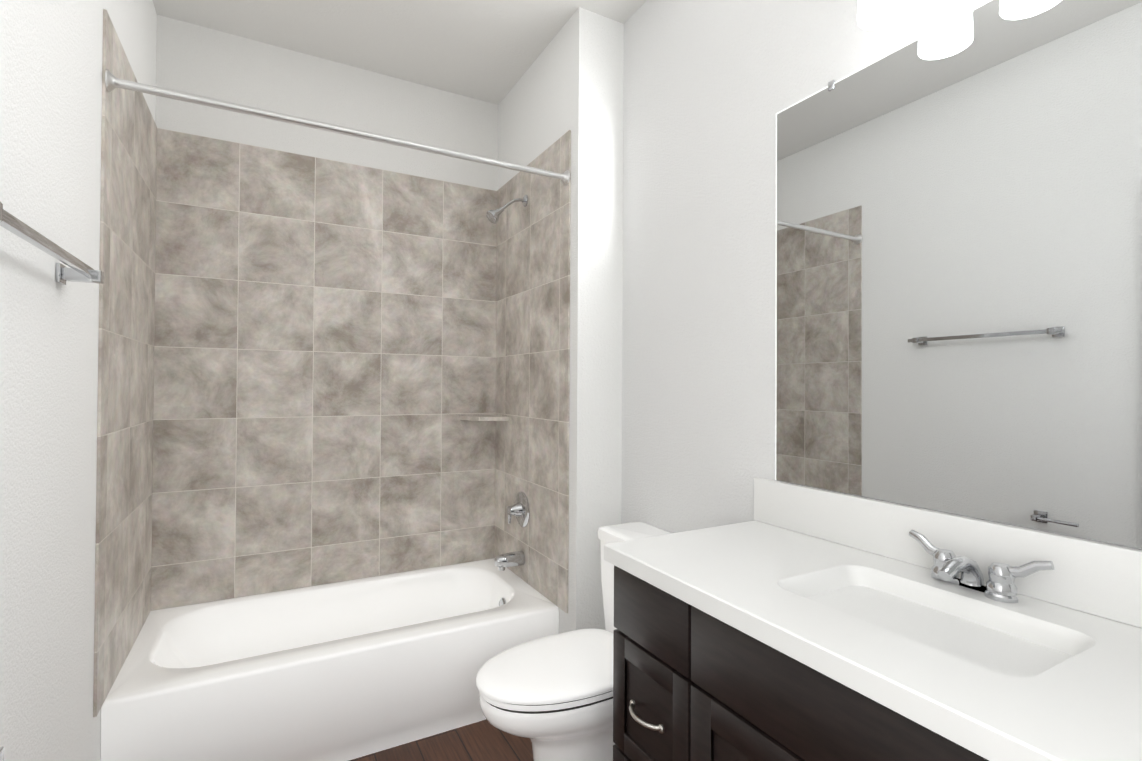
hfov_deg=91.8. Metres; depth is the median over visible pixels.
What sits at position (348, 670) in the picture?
bathtub
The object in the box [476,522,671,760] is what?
toilet
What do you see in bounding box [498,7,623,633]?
wall
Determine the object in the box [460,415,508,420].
wall shelf
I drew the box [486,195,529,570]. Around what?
fittings
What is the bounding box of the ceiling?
[153,0,646,104]
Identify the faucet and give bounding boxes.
[909,530,1053,602]
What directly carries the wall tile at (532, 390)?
attached to the wall at (571, 78)
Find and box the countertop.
[604,521,1141,760]
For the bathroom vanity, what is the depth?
1.06 m
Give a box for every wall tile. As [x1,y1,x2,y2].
[93,9,156,716]
[151,128,496,610]
[494,130,570,612]
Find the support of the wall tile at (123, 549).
attached to the wall at (51, 53)
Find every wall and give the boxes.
[0,0,156,760]
[155,15,497,190]
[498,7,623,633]
[621,0,1141,549]
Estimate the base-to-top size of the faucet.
0.090 m
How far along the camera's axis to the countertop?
0.95 m
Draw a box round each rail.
[0,202,104,284]
[105,69,569,184]
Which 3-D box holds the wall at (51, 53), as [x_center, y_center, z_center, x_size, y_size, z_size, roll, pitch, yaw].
[-1.028,-0.103,0.874,0.120,2.884,3.200,1,-1,-29]
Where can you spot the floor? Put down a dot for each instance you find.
(484, 740)
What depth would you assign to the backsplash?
1.14 m
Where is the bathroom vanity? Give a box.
[604,557,1007,760]
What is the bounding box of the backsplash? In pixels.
[754,477,1141,628]
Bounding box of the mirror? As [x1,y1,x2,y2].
[775,0,1141,548]
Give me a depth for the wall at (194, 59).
2.61 m
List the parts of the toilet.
seat, bowl, tank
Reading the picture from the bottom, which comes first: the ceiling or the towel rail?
the towel rail
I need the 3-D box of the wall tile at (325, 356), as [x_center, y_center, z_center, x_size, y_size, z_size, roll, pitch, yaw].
[-1.075,-0.044,2.668,1.523,2.010,0.008,1,-1,-29]
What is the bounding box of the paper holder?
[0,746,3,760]
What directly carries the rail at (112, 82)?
attached to the wall tile at (532, 390)
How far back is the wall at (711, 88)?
1.89 m
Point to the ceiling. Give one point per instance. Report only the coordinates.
(490, 51)
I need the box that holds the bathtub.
[100,558,558,760]
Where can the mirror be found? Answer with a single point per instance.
(958, 317)
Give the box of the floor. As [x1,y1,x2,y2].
[349,719,533,760]

